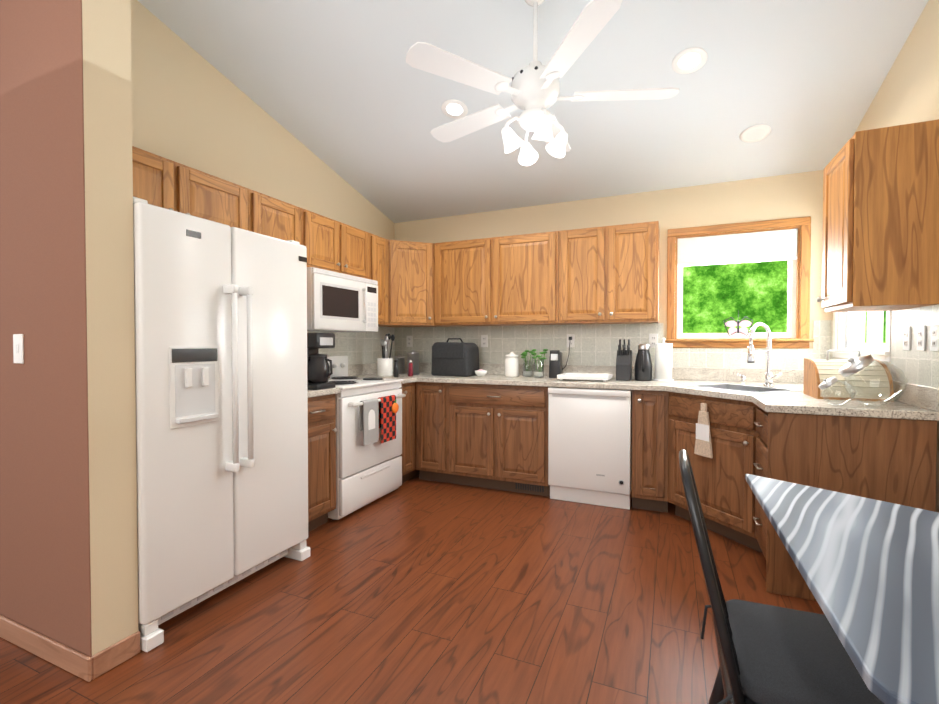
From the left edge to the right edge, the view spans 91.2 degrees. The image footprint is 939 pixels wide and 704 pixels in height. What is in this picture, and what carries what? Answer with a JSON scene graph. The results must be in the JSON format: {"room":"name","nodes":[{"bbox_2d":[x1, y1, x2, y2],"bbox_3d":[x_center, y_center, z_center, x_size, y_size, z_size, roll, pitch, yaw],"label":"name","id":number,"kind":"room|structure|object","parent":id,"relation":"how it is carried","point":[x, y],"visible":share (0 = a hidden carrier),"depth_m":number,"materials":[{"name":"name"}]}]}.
{"room":"kitchen","nodes":[
{"label":"kitchen","id":0,"kind":"room"},
{"bbox_2d":[0,0,138,656],"bbox_3d":[-1.732,-0.436,1.872,0.890,3.209,0.162,0,1,24],"label":"wall","id":1,"kind":"structure","parent":0,"point":[68,533],"depth_m":1.72,"materials":[{"name":"pink paint"}]},
{"bbox_2d":[13,334,23,363],"bbox_3d":[-1.771,-0.013,1.803,0.070,0.115,0.008,0,1,24],"label":"switch plate","id":2,"kind":"object","parent":1,"relation":"attached to","point":[18,348],"visible":1,"depth_m":1.80,"materials":[{"name":"white plastic"}]},
{"bbox_2d":[0,615,139,681],"bbox_3d":[-1.733,1.126,1.892,0.914,0.085,0.176,0,1,24],"label":"baseboard","id":3,"kind":"structure","parent":1,"relation":"attached to","point":[75,662],"depth_m":1.72,"materials":[{"name":"brown wood"}]},
{"bbox_2d":[130,0,393,326],"bbox_3d":[-1.473,-0.463,3.392,0.120,3.209,3.150,0,1,24],"label":"wall","id":4,"kind":"structure","parent":0,"point":[192,108],"depth_m":2.93,"materials":[{"name":"beige paint"}]},
{"bbox_2d":[132,146,195,216],"bbox_3d":[-1.713,-0.805,2.232,0.320,0.334,0.516,0,1,24],"label":"upper cabinet","id":5,"kind":"object","parent":4,"relation":"attached to","point":[163,182],"depth_m":2.28,"materials":[{"name":"brown wood"}]},
{"bbox_2d":[196,169,255,232],"bbox_3d":[-1.561,-0.811,2.578,0.320,0.334,0.515,0,1,24],"label":"upper cabinet","id":6,"kind":"object","parent":4,"relation":"attached to","point":[219,200],"depth_m":2.60,"materials":[{"name":"brown wood"}]},
{"bbox_2d":[256,191,307,266],"bbox_3d":[-1.370,-0.605,3.016,0.320,0.762,0.426,0,1,24],"label":"upper cabinet","id":7,"kind":"object","parent":4,"relation":"attached to","point":[275,218],"depth_m":2.97,"materials":[{"name":"brown wood"}]},
{"bbox_2d":[308,211,347,273],"bbox_3d":[-1.192,-0.794,3.419,0.320,0.399,0.454,0,1,24],"label":"upper cabinet","id":8,"kind":"object","parent":4,"relation":"attached to","point":[327,237],"depth_m":3.37,"materials":[{"name":"brown wood"}]},
{"bbox_2d":[307,267,377,331],"bbox_3d":[-1.071,-0.375,3.550,0.431,0.427,0.756,0,1,24],"label":"microwave","id":9,"kind":"object","parent":8,"relation":"attached to","point":[338,302],"visible":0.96,"depth_m":3.38,"materials":[{"name":"white"}]},
{"bbox_2d":[348,225,371,279],"bbox_3d":[-1.065,-0.799,3.708,0.320,0.399,0.453,0,1,24],"label":"upper cabinet","id":10,"kind":"object","parent":4,"relation":"attached to","point":[359,241],"depth_m":3.72,"materials":[{"name":"brown wood"}]},
{"bbox_2d":[372,234,395,325],"bbox_3d":[-0.886,-0.623,4.060,0.366,0.762,0.321,0,1,24],"label":"upper cabinet","id":11,"kind":"object","parent":4,"relation":"attached to","point":[383,250],"depth_m":4.05,"materials":[{"name":"brown wood"}]},
{"bbox_2d":[0,475,824,703],"bbox_3d":[-2.881,1.226,1.474,8.870,0.100,8.150,0,1,24],"label":"floor","id":12,"kind":"structure","parent":0,"point":[415,590],"depth_m":2.02,"materials":[{"name":"laminate"}]},
{"bbox_2d":[133,197,309,651],"bbox_3d":[-1.400,0.273,2.318,0.828,1.775,0.889,0,1,24],"label":"fridge","id":13,"kind":"object","parent":12,"relation":"on","point":[220,318],"visible":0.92,"depth_m":2.05,"materials":[{"name":"white metal"}]},
{"bbox_2d":[308,394,336,531],"bbox_3d":[-1.221,0.713,2.986,0.635,0.872,0.416,0,1,24],"label":"base cabinet","id":14,"kind":"object","parent":12,"relation":"on","point":[322,430],"visible":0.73,"depth_m":2.93,"materials":[{"name":"brown wood"}]},
{"bbox_2d":[307,331,342,397],"bbox_3d":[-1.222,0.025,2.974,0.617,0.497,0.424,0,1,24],"label":"countertop","id":15,"kind":"structure","parent":14,"relation":"on","point":[338,350],"depth_m":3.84,"materials":[{"name":"stone"}]},
{"bbox_2d":[307,333,334,389],"bbox_3d":[-1.002,0.056,2.986,0.277,0.360,0.180,0,1,24],"label":"coffee maker","id":16,"kind":"object","parent":15,"relation":"on","point":[319,370],"visible":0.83,"depth_m":2.92,"materials":[{"name":"black plastic"}]},
{"bbox_2d":[327,356,405,519],"bbox_3d":[-0.936,0.590,3.508,0.726,1.100,0.760,0,1,24],"label":"range","id":17,"kind":"object","parent":12,"relation":"on","point":[368,439],"visible":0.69,"depth_m":3.29,"materials":[{"name":"white metal"}]},
{"bbox_2d":[399,382,418,482],"bbox_3d":[-0.760,0.695,3.998,0.664,0.872,0.266,0,1,24],"label":"base cabinet","id":18,"kind":"object","parent":12,"relation":"on","point":[410,403],"depth_m":3.92,"materials":[{"name":"brown wood"}]},
{"bbox_2d":[419,382,446,482],"bbox_3d":[-0.228,0.691,4.182,0.320,0.872,0.680,0,1,24],"label":"base cabinet","id":19,"kind":"object","parent":12,"relation":"on","point":[432,395],"depth_m":3.93,"materials":[{"name":"brown wood"}]},
{"bbox_2d":[351,323,658,390],"bbox_3d":[0.783,0.076,3.765,3.713,0.627,0.663,0,1,24],"label":"backsplash","id":20,"kind":"structure","parent":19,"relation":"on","point":[595,349],"depth_m":4.14,"materials":[{"name":"tile"}]},
{"bbox_2d":[377,333,394,376],"bbox_3d":[-0.753,0.023,4.126,0.156,0.385,0.152,0,1,24],"label":"utensil crock","id":21,"kind":"object","parent":20,"relation":"on","point":[384,365],"visible":1,"depth_m":4.08,"materials":[{"name":"white ceramic"}]},
{"bbox_2d":[394,354,402,373],"bbox_3d":[-0.677,0.114,4.445,0.106,0.192,0.104,0,1,24],"label":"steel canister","id":22,"kind":"object","parent":20,"relation":"on","point":[400,358],"depth_m":4.40,"materials":[{"name":"grey metal"}]},
{"bbox_2d":[394,359,412,376],"bbox_3d":[-0.580,0.138,4.043,0.195,0.158,0.044,-1,1,-43],"label":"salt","id":23,"kind":"object","parent":20,"relation":"on","point":[396,371],"visible":1,"depth_m":3.99,"materials":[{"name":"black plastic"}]},
{"bbox_2d":[403,350,418,374],"bbox_3d":[-0.533,0.096,4.349,0.116,0.232,0.114,0,1,24],"label":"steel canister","id":24,"kind":"object","parent":20,"relation":"on","point":[413,355],"depth_m":4.31,"materials":[{"name":"grey metal"}]},
{"bbox_2d":[431,338,478,376],"bbox_3d":[-0.127,0.044,4.215,0.369,0.341,0.296,0,1,24],"label":"lunch bag","id":25,"kind":"object","parent":20,"relation":"on","point":[460,359],"visible":0.98,"depth_m":4.09,"materials":[{"name":"fabric"}]},
{"bbox_2d":[475,369,486,375],"bbox_3d":[0.102,0.185,4.104,0.116,0.062,0.116,0,1,24],"label":"bowl","id":26,"kind":"object","parent":20,"relation":"on","point":[480,372],"visible":1,"depth_m":4.07,"materials":[{"name":"white ceramic"}]},
{"bbox_2d":[505,352,518,376],"bbox_3d":[0.373,0.107,4.049,0.124,0.220,0.122,0,1,24],"label":"canister","id":27,"kind":"object","parent":20,"relation":"on","point":[511,364],"visible":1,"depth_m":4.00,"materials":[{"name":"white ceramic"}]},
{"bbox_2d":[520,350,536,376],"bbox_3d":[0.521,0.100,4.013,0.136,0.236,0.129,0,1,24],"label":"jar","id":28,"kind":"object","parent":20,"relation":"on","point":[526,372],"visible":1,"depth_m":3.99,"materials":[{"name":"clear glass"}]},
{"bbox_2d":[531,349,547,377],"bbox_3d":[0.596,0.096,3.919,0.141,0.247,0.119,0,1,24],"label":"jar","id":29,"kind":"object","parent":20,"relation":"on","point":[536,374],"visible":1,"depth_m":3.91,"materials":[{"name":"clear glass"}]},
{"bbox_2d":[549,337,571,377],"bbox_3d":[0.782,0.043,3.960,0.150,0.352,0.268,0,1,24],"label":"can opener","id":30,"kind":"object","parent":20,"relation":"on","point":[555,364],"visible":0.94,"depth_m":3.87,"materials":[{"name":"black plastic"}]},
{"bbox_2d":[557,373,612,381],"bbox_3d":[0.929,0.201,3.686,0.390,0.045,0.300,0,1,24],"label":"serving tray","id":31,"kind":"object","parent":20,"relation":"on","point":[588,376],"visible":1,"depth_m":3.59,"materials":[{"name":"white"}]},
{"bbox_2d":[616,339,631,380],"bbox_3d":[1.238,0.060,3.679,0.110,0.327,0.160,0,1,24],"label":"knife block","id":32,"kind":"object","parent":20,"relation":"on","point":[624,364],"visible":1,"depth_m":3.62,"materials":[{"name":"black plastic"}]},
{"bbox_2d":[634,343,651,380],"bbox_3d":[1.362,0.079,3.601,0.132,0.292,0.174,0,1,24],"label":"carafe","id":33,"kind":"object","parent":20,"relation":"on","point":[643,367],"visible":1,"depth_m":3.58,"materials":[{"name":"black plastic"}]},
{"bbox_2d":[653,338,673,381],"bbox_3d":[1.515,0.056,3.590,0.150,0.339,0.150,0,1,24],"label":"paper towel","id":34,"kind":"object","parent":20,"relation":"on","point":[663,361],"visible":1,"depth_m":3.54,"materials":[{"name":"white paper"}]},
{"bbox_2d":[736,323,781,387],"bbox_3d":[1.944,0.019,3.086,0.245,0.430,0.260,0,1,24],"label":"faucet","id":35,"kind":"object","parent":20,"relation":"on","point":[769,376],"depth_m":3.06,"materials":[{"name":"silver metal"}]},
{"bbox_2d":[447,383,549,496],"bbox_3d":[0.326,0.695,3.977,0.859,0.872,0.610,0,1,24],"label":"base cabinet","id":36,"kind":"object","parent":12,"relation":"on","point":[487,436],"depth_m":3.70,"materials":[{"name":"brown wood"}]},
{"bbox_2d":[548,387,631,509],"bbox_3d":[0.996,0.703,3.674,0.596,0.868,0.626,0,1,24],"label":"dishwasher","id":37,"kind":"object","parent":12,"relation":"on","point":[589,445],"visible":1,"depth_m":3.40,"materials":[{"name":"white metal"}]},
{"bbox_2d":[631,390,666,511],"bbox_3d":[1.403,0.704,3.478,0.292,0.872,0.657,0,1,24],"label":"base cabinet","id":38,"kind":"object","parent":12,"relation":"on","point":[649,408],"depth_m":3.24,"materials":[{"name":"brown wood"}]},
{"bbox_2d":[663,391,742,544],"bbox_3d":[1.513,0.715,2.895,0.484,0.872,0.485,0,1,24],"label":"base cabinet","id":39,"kind":"object","parent":12,"relation":"on","point":[719,478],"depth_m":2.86,"materials":[{"name":"brown wood"}]},
{"bbox_2d":[694,403,712,457],"bbox_3d":[1.464,0.486,2.874,0.020,0.330,0.129,0,1,-21],"label":"towel","id":40,"kind":"object","parent":39,"relation":"hanging from","point":[703,445],"visible":0.9,"depth_m":2.86,"materials":[{"name":"white fabric"}]},
{"bbox_2d":[679,449,883,703],"bbox_3d":[0.775,0.724,1.087,0.516,0.924,0.446,0,1,24],"label":"chair","id":41,"kind":"object","parent":12,"relation":"on","point":[769,654],"visible":0.81,"depth_m":1.03,"materials":[{"name":"black paint"}]},
{"bbox_2d":[743,401,936,600],"bbox_3d":[1.793,0.725,2.314,0.657,0.872,0.460,0,1,24],"label":"base cabinet","id":42,"kind":"object","parent":12,"relation":"on","point":[890,460],"depth_m":2.12,"materials":[{"name":"brown wood"}]},
{"bbox_2d":[659,304,938,420],"bbox_3d":[1.677,0.098,2.543,1.097,0.627,0.856,0,1,24],"label":"countertop","id":43,"kind":"structure","parent":42,"relation":"on","point":[768,379],"depth_m":2.77,"materials":[{"name":"stone"}]},
{"bbox_2d":[684,384,802,393],"bbox_3d":[1.755,0.295,2.982,0.659,0.217,0.659,0,1,24],"label":"sink","id":44,"kind":"object","parent":43,"relation":"in","point":[688,388],"depth_m":2.98,"materials":[{"name":"silver metal"}]},
{"bbox_2d":[818,377,854,405],"bbox_3d":[1.709,0.183,2.141,0.136,0.137,0.123,0,1,24],"label":"cookie jar","id":45,"kind":"object","parent":43,"relation":"on","point":[827,383],"visible":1,"depth_m":2.13,"materials":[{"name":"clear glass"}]},
{"bbox_2d":[803,350,893,401],"bbox_3d":[2.025,0.118,2.476,0.310,0.254,0.282,0,1,24],"label":"bread box","id":46,"kind":"object","parent":43,"relation":"on","point":[817,372],"visible":0.62,"depth_m":2.39,"materials":[{"name":"beige paint"}]},
{"bbox_2d":[838,353,907,406],"bbox_3d":[1.861,0.129,2.128,0.245,0.246,0.222,0,1,24],"label":"cookie jar","id":47,"kind":"object","parent":43,"relation":"on","point":[852,366],"visible":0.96,"depth_m":2.11,"materials":[{"name":"clear glass"}]},
{"bbox_2d":[745,474,938,703],"bbox_3d":[1.046,0.805,0.934,0.711,0.762,1.084,0,1,24],"label":"table","id":48,"kind":"object","parent":12,"relation":"on","point":[868,568],"visible":1,"depth_m":0.88,"materials":[{"name":"stone"}]},
{"bbox_2d":[137,0,928,222],"bbox_3d":[-2.881,-2.266,1.411,8.870,2.037,8.150,0,1,24],"label":"ceiling","id":49,"kind":"structure","parent":0,"point":[345,91],"depth_m":2.79,"materials":[{"name":"white paint"}]},
{"bbox_2d":[441,99,467,118],"bbox_3d":[-0.100,-1.619,3.069,0.180,0.046,0.175,0,1,24],"label":"recessed light","id":50,"kind":"object","parent":49,"relation":"in","point":[454,108],"visible":0.94,"depth_m":3.06,"materials":[{"name":"white"}]},
{"bbox_2d":[406,0,678,165],"bbox_3d":[0.331,-1.363,2.263,1.282,0.812,1.242,0,1,24],"label":"fan","id":51,"kind":"object","parent":49,"relation":"hanging from","point":[533,90],"visible":1,"depth_m":2.13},
{"bbox_2d":[672,47,707,73],"bbox_3d":[1.211,-1.601,2.531,0.180,0.046,0.175,0,1,24],"label":"recessed light","id":52,"kind":"object","parent":49,"relation":"in","point":[694,59],"visible":1,"depth_m":2.52,"materials":[{"name":"white"}]},
{"bbox_2d":[740,124,771,142],"bbox_3d":[1.884,-1.438,3.030,0.180,0.046,0.175,0,1,24],"label":"recessed light","id":53,"kind":"object","parent":49,"relation":"in","point":[754,133],"visible":1,"depth_m":3.02,"materials":[{"name":"white plastic"}]},
{"bbox_2d":[394,170,832,348],"bbox_3d":[-1.272,-0.119,5.112,8.870,2.460,0.150,0,1,24],"label":"wall","id":54,"kind":"structure","parent":0,"point":[794,195],"depth_m":3.75,"materials":[{"name":"beige paint"}]},
{"bbox_2d":[407,336,412,346],"bbox_3d":[-0.617,-0.110,4.724,0.070,0.115,0.009,0,1,24],"label":"electrical outlet","id":55,"kind":"object","parent":54,"relation":"attached to","point":[409,341],"visible":1,"depth_m":4.72,"materials":[{"name":"white plastic"}]},
{"bbox_2d":[379,240,447,326],"bbox_3d":[-0.611,-0.629,4.389,0.606,0.762,0.605,0,1,24],"label":"upper cabinet","id":56,"kind":"object","parent":54,"relation":"attached to","point":[413,259],"depth_m":4.19,"materials":[{"name":"brown wood"}]},
{"bbox_2d":[432,237,499,326],"bbox_3d":[-0.009,-0.627,4.255,0.704,0.762,0.365,0,1,24],"label":"upper cabinet","id":57,"kind":"object","parent":54,"relation":"attached to","point":[465,273],"depth_m":4.12,"materials":[{"name":"brown wood"}]},
{"bbox_2d":[481,335,487,346],"bbox_3d":[0.142,-0.104,4.390,0.070,0.115,0.009,0,1,24],"label":"electrical outlet","id":58,"kind":"object","parent":54,"relation":"attached to","point":[484,340],"visible":1,"depth_m":4.39,"materials":[{"name":"white plastic"}]},
{"bbox_2d":[500,231,559,325],"bbox_3d":[0.494,-0.623,4.059,0.651,0.762,0.320,0,1,24],"label":"upper cabinet","id":59,"kind":"object","parent":54,"relation":"attached to","point":[529,263],"depth_m":3.88,"materials":[{"name":"brown wood"}]},
{"bbox_2d":[567,334,574,346],"bbox_3d":[0.893,-0.098,4.061,0.070,0.115,0.009,0,1,24],"label":"electrical outlet","id":60,"kind":"object","parent":54,"relation":"attached to","point":[572,342],"visible":0.94,"depth_m":4.06,"materials":[{"name":"white plastic"}]},
{"bbox_2d":[560,225,615,324],"bbox_3d":[0.999,-0.619,3.837,0.452,0.762,0.320,0,1,24],"label":"upper cabinet","id":61,"kind":"object","parent":54,"relation":"attached to","point":[603,275],"depth_m":3.69,"materials":[{"name":"brown wood"}]},
{"bbox_2d":[616,221,659,323],"bbox_3d":[1.285,-0.617,3.711,0.450,0.762,0.320,0,1,24],"label":"upper cabinet","id":62,"kind":"object","parent":54,"relation":"attached to","point":[637,244],"depth_m":3.54,"materials":[{"name":"brown wood"}]},
{"bbox_2d":[649,334,657,347],"bbox_3d":[1.516,-0.093,3.787,0.070,0.115,0.009,0,1,24],"label":"electrical outlet","id":63,"kind":"object","parent":54,"relation":"attached to","point":[653,339],"visible":0.85,"depth_m":3.79,"materials":[{"name":"white plastic"}]},
{"bbox_2d":[665,216,813,347],"bbox_3d":[2.060,-0.512,3.575,1.000,0.960,0.140,0,1,24],"label":"window","id":64,"kind":"structure","parent":54,"relation":"in","point":[765,243],"depth_m":3.53,"materials":[{"name":"brown wood"}]},
{"bbox_2d":[724,310,752,335],"bbox_3d":[2.089,-0.225,3.573,0.202,0.203,0.012,0,1,24],"label":"butterfly","id":65,"kind":"object","parent":64,"relation":"hanging from","point":[743,324],"visible":1,"depth_m":3.57,"materials":[{"name":"white"}]},
{"bbox_2d":[834,0,938,511],"bbox_3d":[1.111,-0.973,-0.320,0.150,4.362,8.150,0,1,24],"label":"wall","id":66,"kind":"structure","parent":0,"point":[908,92],"depth_m":2.22,"materials":[{"name":"beige paint"}]},
{"bbox_2d":[832,311,891,361],"bbox_3d":[2.435,-0.468,2.810,0.136,1.028,0.938,0,1,24],"label":"window","id":67,"kind":"structure","parent":66,"relation":"in","point":[845,327],"depth_m":2.86,"materials":[{"name":"white glass"}]},
{"bbox_2d":[816,119,938,311],"bbox_3d":[1.942,-0.601,2.214,0.358,0.782,0.434,0,1,24],"label":"upper cabinet","id":68,"kind":"object","parent":66,"relation":"attached to","point":[880,248],"visible":1,"depth_m":2.03,"materials":[{"name":"brown wood"}]},
{"bbox_2d":[903,327,910,349],"bbox_3d":[2.127,-0.065,2.237,0.009,0.115,0.070,0,1,24],"label":"electrical outlet","id":69,"kind":"object","parent":66,"relation":"attached to","point":[906,338],"visible":1,"depth_m":2.23,"materials":[{"name":"white plastic"}]},
{"bbox_2d":[917,325,925,350],"bbox_3d":[2.071,-0.063,2.109,0.009,0.115,0.070,0,1,24],"label":"electrical outlet","id":70,"kind":"object","parent":66,"relation":"attached to","point":[921,337],"visible":1,"depth_m":2.10,"materials":[{"name":"white plastic"}]},
{"bbox_2d":[930,324,938,350],"bbox_3d":[2.020,-0.061,1.995,0.009,0.115,0.070,0,1,24],"label":"electrical outlet","id":71,"kind":"object","parent":66,"relation":"attached to","point":[934,345],"visible":1,"depth_m":1.99,"materials":[{"name":"white plastic"}]},
{"label":"outside","id":72,"kind":"structure","parent":0,"visible":0},
{"bbox_2d":[675,244,885,342],"bbox_3d":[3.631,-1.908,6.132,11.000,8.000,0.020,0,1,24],"label":"trees","id":73,"kind":"object","parent":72,"point":[715,296],"depth_m":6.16,"materials":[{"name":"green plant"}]}
]}

